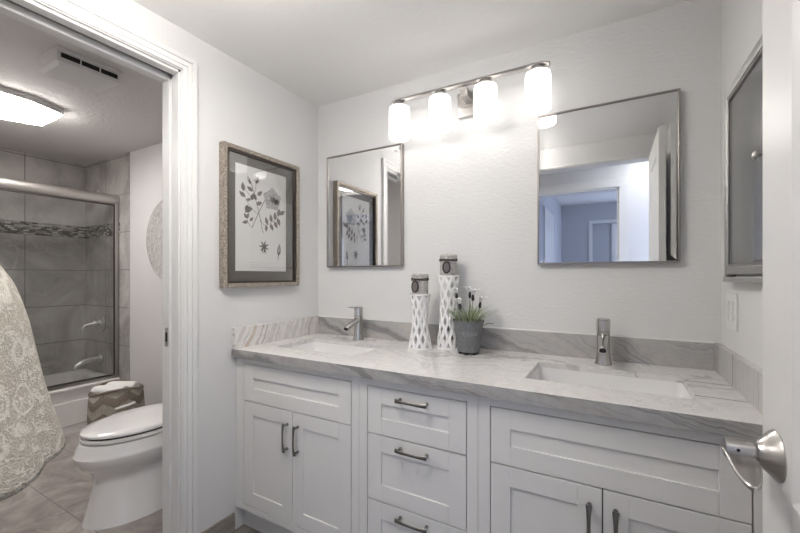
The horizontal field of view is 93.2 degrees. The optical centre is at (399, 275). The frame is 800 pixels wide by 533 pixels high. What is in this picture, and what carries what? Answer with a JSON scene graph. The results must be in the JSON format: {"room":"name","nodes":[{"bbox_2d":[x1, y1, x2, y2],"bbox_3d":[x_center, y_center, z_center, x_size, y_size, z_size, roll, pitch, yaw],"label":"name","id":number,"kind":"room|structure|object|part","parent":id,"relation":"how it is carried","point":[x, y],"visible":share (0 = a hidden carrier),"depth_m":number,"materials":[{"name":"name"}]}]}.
{"room":"bathroom","nodes":[
{"label":"bathroom","id":0,"kind":"room"},
{"bbox_2d":[0,148,84,375],"bbox_3d":[-3.396,0.090,2.960,0.100,2.276,1.750,0,0,29],"label":"wall","id":1,"kind":"structure","parent":0,"point":[47,272],"depth_m":3.36,"materials":[{"name":"tile"}]},
{"bbox_2d":[0,219,119,238],"bbox_3d":[-3.077,-0.409,2.773,0.640,0.110,1.515,0,0,29],"label":"trim","id":2,"kind":"structure","parent":1,"relation":"attached to","point":[6,226],"depth_m":3.36,"materials":[{"name":"tile"}]},
{"bbox_2d":[85,143,161,405],"bbox_3d":[-1.800,0.090,2.997,2.650,2.276,0.125,0,0,29],"label":"wall","id":3,"kind":"structure","parent":0,"point":[145,163],"depth_m":3.20,"materials":[{"name":"grey paint"}]},
{"bbox_2d":[72,354,102,369],"bbox_3d":[-2.761,0.760,3.337,0.064,0.098,0.210,0,0,29],"label":"tub spout","id":4,"kind":"object","parent":3,"relation":"attached to","point":[99,358],"visible":1,"depth_m":3.33,"materials":[{"name":"silver metal"}]},
{"bbox_2d":[81,314,104,333],"bbox_3d":[-2.744,0.427,3.368,0.156,0.163,0.139,0,0,29],"label":"shower valve","id":5,"kind":"object","parent":3,"relation":"attached to","point":[100,320],"visible":1,"depth_m":3.39,"materials":[{"name":"silver metal"}]},
{"bbox_3d":[-2.747,0.454,3.363,0.048,0.109,0.127,0,0,29],"label":"lever","id":6,"kind":"part","parent":5,"relation":"part of","materials":[{"name":"silver metal"}]},
{"bbox_2d":[128,152,128,379],"bbox_3d":[-2.295,0.090,3.204,0.012,2.276,0.008,0,0,29],"label":"trim","id":7,"kind":"structure","parent":3,"relation":"attached to","point":[128,152],"depth_m":3.20,"materials":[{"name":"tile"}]},
{"bbox_2d":[146,201,161,278],"bbox_3d":[-1.768,-0.282,2.899,0.648,0.647,0.010,0,0,29],"label":"wall medallion","id":8,"kind":"object","parent":3,"relation":"attached to","point":[147,238],"visible":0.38,"depth_m":2.99,"materials":[{"name":"silver metal"}]},
{"bbox_2d":[0,428,261,532],"bbox_3d":[-1.341,1.253,1.809,4.811,0.050,1.750,0,0,29],"label":"floor","id":9,"kind":"structure","parent":0,"point":[56,501],"depth_m":2.02,"materials":[{"name":"tile"}]},
{"bbox_2d":[44,369,119,433],"bbox_3d":[-3.067,1.052,2.767,0.656,0.352,1.506,0,0,29],"label":"bathtub","id":10,"kind":"object","parent":9,"relation":"on","point":[70,404],"visible":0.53,"depth_m":3.02,"materials":[{"name":"white ceramic"}]},
{"bbox_2d":[0,176,118,390],"bbox_3d":[-2.824,0.087,2.631,0.068,1.576,1.504,0,0,29],"label":"sliding shower door","id":11,"kind":"structure","parent":10,"relation":"on","point":[6,184],"depth_m":3.12,"materials":[{"name":"silver metal"}]},
{"bbox_3d":[-2.824,-0.656,2.631,0.068,0.090,1.504,0,0,29],"label":"header rail","id":12,"kind":"part","parent":11,"relation":"part of","materials":[{"name":"silver metal"}]},
{"bbox_3d":[-2.771,1.083,2.658,0.010,0.190,1.366,0,0,29],"label":"apron panel","id":13,"kind":"part","parent":10,"relation":"part of","materials":[{"name":"white ceramic"}]},
{"bbox_2d":[87,379,144,424],"bbox_3d":[-2.018,1.001,2.698,0.332,0.462,0.332,0,0,-13],"label":"woven basket","id":14,"kind":"object","parent":9,"relation":"on","point":[104,404],"visible":0.48,"depth_m":2.56,"materials":[{"name":"brown wicker"}]},
{"bbox_2d":[91,385,127,393],"bbox_3d":[-2.029,0.800,2.649,0.211,0.068,0.097,0,0,1],"label":"rolled towel","id":15,"kind":"object","parent":14,"relation":"in","point":[101,388],"visible":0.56,"depth_m":2.62,"materials":[{"name":"white fabric"}]},
{"bbox_2d":[106,381,139,386],"bbox_3d":[-2.017,0.800,2.752,0.201,0.068,0.097,0,0,2],"label":"rolled towel","id":16,"kind":"object","parent":14,"relation":"in","point":[126,383],"visible":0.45,"depth_m":2.73,"materials":[{"name":"white fabric"}]},
{"bbox_3d":[-1.879,0.893,2.594,0.042,0.039,0.118,0,0,42],"label":"handle","id":17,"kind":"part","parent":14,"relation":"part of","materials":[{"name":"white"}]},
{"bbox_2d":[73,403,161,529],"bbox_3d":[-1.351,0.841,2.182,0.430,0.775,0.849,0,0,29],"label":"toilet","id":18,"kind":"object","parent":9,"relation":"on","point":[122,451],"visible":0.54,"depth_m":1.89,"materials":[{"name":"white ceramic"}]},
{"bbox_3d":[-1.413,0.809,2.071,0.378,0.019,0.542,0,0,29],"label":"seat","id":19,"kind":"part","parent":18,"relation":"part of","materials":[{"name":"white plastic"}]},
{"bbox_3d":[-1.412,0.776,2.072,0.378,0.030,0.540,0,0,29],"label":"lid","id":20,"kind":"part","parent":18,"relation":"part of","materials":[{"name":"white ceramic"}]},
{"bbox_2d":[237,358,358,532],"bbox_3d":[-0.343,0.798,1.895,0.724,0.860,0.612,0,0,29],"label":"vanity cabinet","id":21,"kind":"object","parent":9,"relation":"on","point":[298,428],"visible":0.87,"depth_m":1.64,"materials":[{"name":"white paint"}]},
{"bbox_3d":[-0.604,0.840,1.739,0.314,0.490,0.019,0,0,29],"label":"door","id":22,"kind":"part","parent":21,"relation":"part of","materials":[{"name":"white paint"}]},
{"bbox_3d":[-0.504,0.706,1.653,0.018,0.127,0.032,0,0,29],"label":"handle","id":23,"kind":"part","parent":21,"relation":"part of","materials":[{"name":"grey metal"}]},
{"bbox_3d":[-0.449,0.706,1.623,0.018,0.127,0.032,0,0,29],"label":"handle","id":24,"kind":"part","parent":21,"relation":"part of","materials":[{"name":"grey metal"}]},
{"bbox_3d":[-0.465,0.505,1.661,0.632,0.172,0.019,0,0,29],"label":"drawer","id":25,"kind":"part","parent":21,"relation":"part of","materials":[{"name":"white paint"}]},
{"bbox_3d":[-0.327,0.840,1.583,0.314,0.490,0.019,0,0,29],"label":"door","id":26,"kind":"part","parent":21,"relation":"part of","materials":[{"name":"white paint"}]},
{"bbox_2d":[359,378,477,532],"bbox_3d":[0.182,0.798,1.601,0.477,0.860,0.612,0,0,29],"label":"vanity cabinet","id":27,"kind":"object","parent":9,"relation":"on","point":[418,446],"visible":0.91,"depth_m":1.36,"materials":[{"name":"white paint"}]},
{"bbox_3d":[0.040,0.634,1.348,0.127,0.018,0.032,0,0,29],"label":"handle","id":28,"kind":"part","parent":27,"relation":"part of","materials":[{"name":"grey metal"}]},
{"bbox_3d":[0.040,0.886,1.348,0.127,0.018,0.032,0,0,29],"label":"handle","id":29,"kind":"part","parent":27,"relation":"part of","materials":[{"name":"grey metal"}]},
{"bbox_3d":[0.040,0.453,1.348,0.127,0.018,0.032,0,0,29],"label":"handle","id":30,"kind":"part","parent":27,"relation":"part of","materials":[{"name":"grey metal"}]},
{"bbox_3d":[0.053,0.971,1.371,0.396,0.229,0.019,0,0,29],"label":"drawer","id":31,"kind":"part","parent":27,"relation":"part of","materials":[{"name":"white paint"}]},
{"bbox_3d":[0.053,0.728,1.371,0.396,0.248,0.019,0,0,29],"label":"drawer","id":32,"kind":"part","parent":27,"relation":"part of","materials":[{"name":"white paint"}]},
{"bbox_3d":[0.053,0.511,1.371,0.396,0.177,0.019,0,0,29],"label":"drawer","id":33,"kind":"part","parent":27,"relation":"part of","materials":[{"name":"white paint"}]},
{"bbox_2d":[478,397,762,532],"bbox_3d":[0.711,0.798,1.305,0.734,0.860,0.612,0,0,29],"label":"vanity cabinet","id":34,"kind":"object","parent":9,"relation":"on","point":[541,469],"visible":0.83,"depth_m":1.07,"materials":[{"name":"white paint"}]},
{"bbox_2d":[231,316,762,439],"bbox_3d":[0.188,0.316,1.603,1.940,0.144,0.612,0,0,29],"label":"countertop","id":35,"kind":"structure","parent":34,"relation":"on","point":[725,389],"depth_m":1.44,"materials":[{"name":"grey stone"}]},
{"bbox_2d":[288,342,374,355],"bbox_3d":[-0.344,0.448,1.882,0.500,0.160,0.307,0,0,29],"label":"basin","id":36,"kind":"object","parent":35,"relation":"in","point":[313,346],"visible":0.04,"depth_m":2.04,"materials":[{"name":"white ceramic"}]},
{"bbox_2d":[343,306,363,340],"bbox_3d":[-0.249,0.255,2.023,0.061,0.186,0.152,0,0,29],"label":"faucet","id":37,"kind":"object","parent":35,"relation":"on","point":[357,322],"visible":1,"depth_m":2.04,"materials":[{"name":"silver metal"}]},
{"bbox_3d":[-0.255,0.254,2.013,0.037,0.067,0.121,0,0,29],"label":"spout","id":38,"kind":"part","parent":37,"relation":"part of","materials":[{"name":"silver metal"}]},
{"bbox_2d":[407,294,432,350],"bbox_3d":[0.096,0.217,1.811,0.122,0.262,0.122,0,0,29],"label":"candle holder","id":39,"kind":"object","parent":35,"relation":"on","point":[420,344],"visible":0.99,"depth_m":1.78,"materials":[{"name":"white ceramic"}]},
{"bbox_2d":[411,274,428,293],"bbox_3d":[0.095,0.037,1.809,0.087,0.097,0.092,0,0,29],"label":"jar candle","id":40,"kind":"object","parent":39,"relation":"on","point":[419,285],"visible":1,"depth_m":1.77,"materials":[{"name":"grey wax"}]},
{"bbox_3d":[0.096,0.090,1.811,0.104,0.008,0.104,0,0,29],"label":"plate","id":41,"kind":"part","parent":39,"relation":"part of","materials":[{"name":"white ceramic"}]},
{"bbox_2d":[436,276,459,350],"bbox_3d":[0.233,0.173,1.824,0.120,0.350,0.120,0,0,29],"label":"candle holder","id":42,"kind":"object","parent":35,"relation":"on","point":[448,344],"visible":0.82,"depth_m":1.78,"materials":[{"name":"white ceramic"}]},
{"bbox_2d":[439,254,457,274],"bbox_3d":[0.232,-0.054,1.821,0.089,0.103,0.094,0,0,29],"label":"jar candle","id":43,"kind":"object","parent":42,"relation":"on","point":[448,262],"visible":1,"depth_m":1.79,"materials":[{"name":"grey wax"}]},
{"bbox_2d":[441,286,503,354],"bbox_3d":[0.288,0.197,1.717,0.320,0.301,0.325,0,0,29],"label":"potted plant","id":44,"kind":"object","parent":35,"relation":"on","point":[468,329],"visible":1,"depth_m":1.66,"materials":[{"name":"grey ceramic"}]},
{"bbox_3d":[0.308,0.267,1.704,0.142,0.143,0.142,0,0,29],"label":"pot","id":45,"kind":"part","parent":44,"relation":"part of","materials":[{"name":"grey ceramic"}]},
{"bbox_2d":[595,318,611,365],"bbox_3d":[0.781,0.255,1.455,0.061,0.186,0.152,0,0,29],"label":"faucet","id":46,"kind":"object","parent":35,"relation":"on","point":[603,357],"visible":1,"depth_m":1.47,"materials":[{"name":"silver metal"}]},
{"bbox_3d":[0.775,0.254,1.445,0.037,0.067,0.121,0,0,29],"label":"spout","id":47,"kind":"part","parent":46,"relation":"part of","materials":[{"name":"silver metal"}]},
{"bbox_2d":[529,367,691,398],"bbox_3d":[0.699,0.448,1.298,0.500,0.160,0.307,0,0,29],"label":"basin","id":48,"kind":"object","parent":35,"relation":"in","point":[649,386],"visible":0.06,"depth_m":1.40,"materials":[{"name":"white ceramic"}]},
{"bbox_3d":[0.437,0.845,1.155,0.317,0.481,0.019,0,0,29],"label":"door","id":49,"kind":"part","parent":34,"relation":"part of","materials":[{"name":"white paint"}]},
{"bbox_3d":[0.535,0.708,1.071,0.018,0.127,0.032,0,0,29],"label":"handle","id":50,"kind":"part","parent":34,"relation":"part of","materials":[{"name":"grey metal"}]},
{"bbox_3d":[0.593,0.708,1.039,0.018,0.127,0.032,0,0,29],"label":"handle","id":51,"kind":"part","parent":34,"relation":"part of","materials":[{"name":"grey metal"}]},
{"bbox_3d":[0.716,0.845,0.999,0.317,0.481,0.019,0,0,29],"label":"door","id":52,"kind":"part","parent":34,"relation":"part of","materials":[{"name":"white paint"}]},
{"bbox_2d":[79,0,317,532],"bbox_3d":[-1.099,0.090,1.415,0.120,2.276,2.440,0,0,29],"label":"wall","id":53,"kind":"structure","parent":0,"point":[238,105],"depth_m":1.79,"materials":[{"name":"white paint"}]},
{"bbox_2d":[0,0,179,532],"bbox_3d":[-1.134,0.174,1.352,0.120,2.108,0.653,0,0,29],"label":"trim","id":54,"kind":"structure","parent":53,"relation":"attached to","point":[32,13],"depth_m":1.60,"materials":[{"name":"white paint"}]},
{"bbox_3d":[-1.007,0.263,1.632,0.026,0.080,0.002,0,0,29],"label":"strike plate","id":55,"kind":"part","parent":54,"relation":"part of","materials":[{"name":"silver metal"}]},
{"bbox_2d":[33,0,196,532],"bbox_3d":[-1.073,0.148,1.319,0.018,2.160,0.757,0,0,29],"label":"trim","id":56,"kind":"structure","parent":53,"relation":"attached to","point":[76,10],"depth_m":1.60,"materials":[{"name":"white paint"}]},
{"bbox_2d":[201,512,234,532],"bbox_3d":[-0.843,1.183,1.736,0.012,0.090,0.190,0,0,29],"label":"baseboard","id":57,"kind":"structure","parent":53,"relation":"attached to","point":[226,525],"depth_m":1.77,"materials":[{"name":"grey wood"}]},
{"bbox_2d":[219,141,299,287],"bbox_3d":[-0.706,-0.284,1.956,0.035,0.676,0.484,0,0,29],"label":"framed print","id":58,"kind":"object","parent":53,"relation":"attached to","point":[259,194],"visible":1,"depth_m":1.93,"materials":[{"name":"beige wood"}]},
{"bbox_2d":[0,0,690,165],"bbox_3d":[-0.899,-1.098,1.371,6.011,0.100,2.320,0,0,29],"label":"ceiling","id":59,"kind":"structure","parent":0,"point":[324,52],"depth_m":1.73,"materials":[{"name":"white paint"}]},
{"bbox_2d":[0,85,63,125],"bbox_3d":[-2.359,-1.014,2.224,0.436,0.068,0.507,0,0,29],"label":"ceiling lamp","id":60,"kind":"object","parent":59,"relation":"attached to","point":[15,105],"visible":1,"depth_m":2.25,"materials":[{"name":"white plastic"}]},
{"bbox_2d":[37,45,121,93],"bbox_3d":[-1.586,-1.011,1.880,0.225,0.074,0.265,0,0,29],"label":"exhaust fan","id":61,"kind":"object","parent":59,"relation":"attached to","point":[61,63],"visible":1,"depth_m":1.83,"materials":[{"name":"white plastic"}]},
{"bbox_3d":[-1.586,-1.041,1.880,0.225,0.014,0.265,0,0,29],"label":"plate","id":62,"kind":"part","parent":61,"relation":"part of","materials":[{"name":"white plastic"}]},
{"bbox_2d":[318,0,720,342],"bbox_3d":[0.420,0.090,1.893,2.061,2.276,0.120,0,0,29],"label":"wall","id":63,"kind":"structure","parent":0,"point":[470,190],"depth_m":1.73,"materials":[{"name":"white paint"}]},
{"bbox_2d":[327,143,403,267],"bbox_3d":[-0.209,-0.382,2.159,0.516,0.661,0.030,0,0,29],"label":"mirror","id":64,"kind":"object","parent":63,"relation":"attached to","point":[365,188],"visible":1,"depth_m":2.13,"materials":[{"name":"silver metal"}]},
{"bbox_2d":[389,61,550,141],"bbox_3d":[0.305,-0.804,1.797,0.781,0.203,0.160,0,0,29],"label":"vanity light bar","id":65,"kind":"object","parent":63,"relation":"attached to","point":[480,103],"visible":1,"depth_m":1.76,"materials":[{"name":"white glass"}]},
{"bbox_3d":[-0.003,-0.785,1.938,0.106,0.164,0.106,0,0,29],"label":"lamp shade","id":66,"kind":"part","parent":65,"relation":"part of","materials":[{"name":"white glass"}]},
{"bbox_3d":[0.192,-0.785,1.828,0.106,0.164,0.106,0,0,29],"label":"lamp shade","id":67,"kind":"part","parent":65,"relation":"part of","materials":[{"name":"white glass"}]},
{"bbox_3d":[0.344,-0.843,1.854,0.124,0.122,0.022,0,0,29],"label":"plate","id":68,"kind":"part","parent":65,"relation":"part of","materials":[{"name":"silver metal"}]},
{"bbox_3d":[0.318,-0.859,1.807,0.058,0.070,0.086,0,0,29],"label":"arm","id":69,"kind":"part","parent":65,"relation":"part of","materials":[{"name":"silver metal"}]},
{"bbox_3d":[0.388,-0.785,1.719,0.106,0.164,0.106,0,0,29],"label":"lamp shade","id":70,"kind":"part","parent":65,"relation":"part of","materials":[{"name":"white glass"}]},
{"bbox_3d":[0.586,-0.785,1.608,0.106,0.164,0.106,0,0,29],"label":"lamp shade","id":71,"kind":"part","parent":65,"relation":"part of","materials":[{"name":"white glass"}]},
{"bbox_2d":[537,88,679,264],"bbox_3d":[0.843,-0.382,1.570,0.516,0.661,0.030,0,0,29],"label":"mirror","id":72,"kind":"object","parent":63,"relation":"attached to","point":[608,173],"visible":1,"depth_m":1.55,"materials":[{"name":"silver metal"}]},
{"bbox_2d":[721,0,762,368],"bbox_3d":[0.822,0.090,0.625,0.120,2.276,1.700,0,0,29],"label":"wall","id":73,"kind":"structure","parent":0,"point":[741,20],"depth_m":1.19,"materials":[{"name":"white paint"}]},
{"bbox_2d":[726,292,737,331],"bbox_3d":[1.102,0.117,1.259,0.010,0.122,0.120,0,0,29],"label":"light switch","id":74,"kind":"object","parent":73,"relation":"attached to","point":[731,298],"visible":1,"depth_m":1.24,"materials":[{"name":"white paint"}]},
{"bbox_2d":[723,34,762,283],"bbox_3d":[0.965,-0.291,1.044,0.038,0.622,0.487,0,0,29],"label":"medicine cabinet","id":75,"kind":"object","parent":73,"relation":"attached to","point":[743,100],"visible":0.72,"depth_m":1.08,"materials":[{"name":"white wood"}]},
{"bbox_3d":[0.973,-0.301,1.039,0.016,0.526,0.405,0,0,29],"label":"door","id":76,"kind":"part","parent":75,"relation":"part of","materials":[{"name":"grey"}]},
{"bbox_3d":[0.908,-0.307,0.961,0.021,0.023,0.023,0,0,29],"label":"knob","id":77,"kind":"part","parent":75,"relation":"part of","materials":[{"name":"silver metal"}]},
{"bbox_3d":[-0.462,0.090,0.442,1.941,2.276,0.115,0,0,29],"label":"wall","id":78,"kind":"structure","parent":0,"visible":0},
{"bbox_2d":[722,0,799,532],"bbox_3d":[0.467,0.175,0.388,0.104,2.085,0.688,0,0,29],"label":"door","id":79,"kind":"structure","parent":78,"relation":"in","point":[777,451],"depth_m":0.60,"materials":[{"name":"white paint"}]},
{"bbox_3d":[0.547,0.306,0.598,0.039,0.020,0.108,0,0,29],"label":"lever","id":80,"kind":"part","parent":79,"relation":"part of","materials":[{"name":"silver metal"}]},
{"bbox_3d":[-1.119,-0.176,0.948,0.044,0.052,0.096,0,0,29],"label":"robe hook","id":81,"kind":"object","parent":78,"relation":"attached to","visible":0},
{"bbox_2d":[0,264,65,500],"bbox_3d":[-1.059,0.178,1.008,0.294,0.741,0.273,0,0,29],"label":"towel","id":82,"kind":"object","parent":81,"relation":"hanging from","point":[31,433],"visible":1,"depth_m":0.98,"materials":[{"name":"beige fabric"}]}
]}

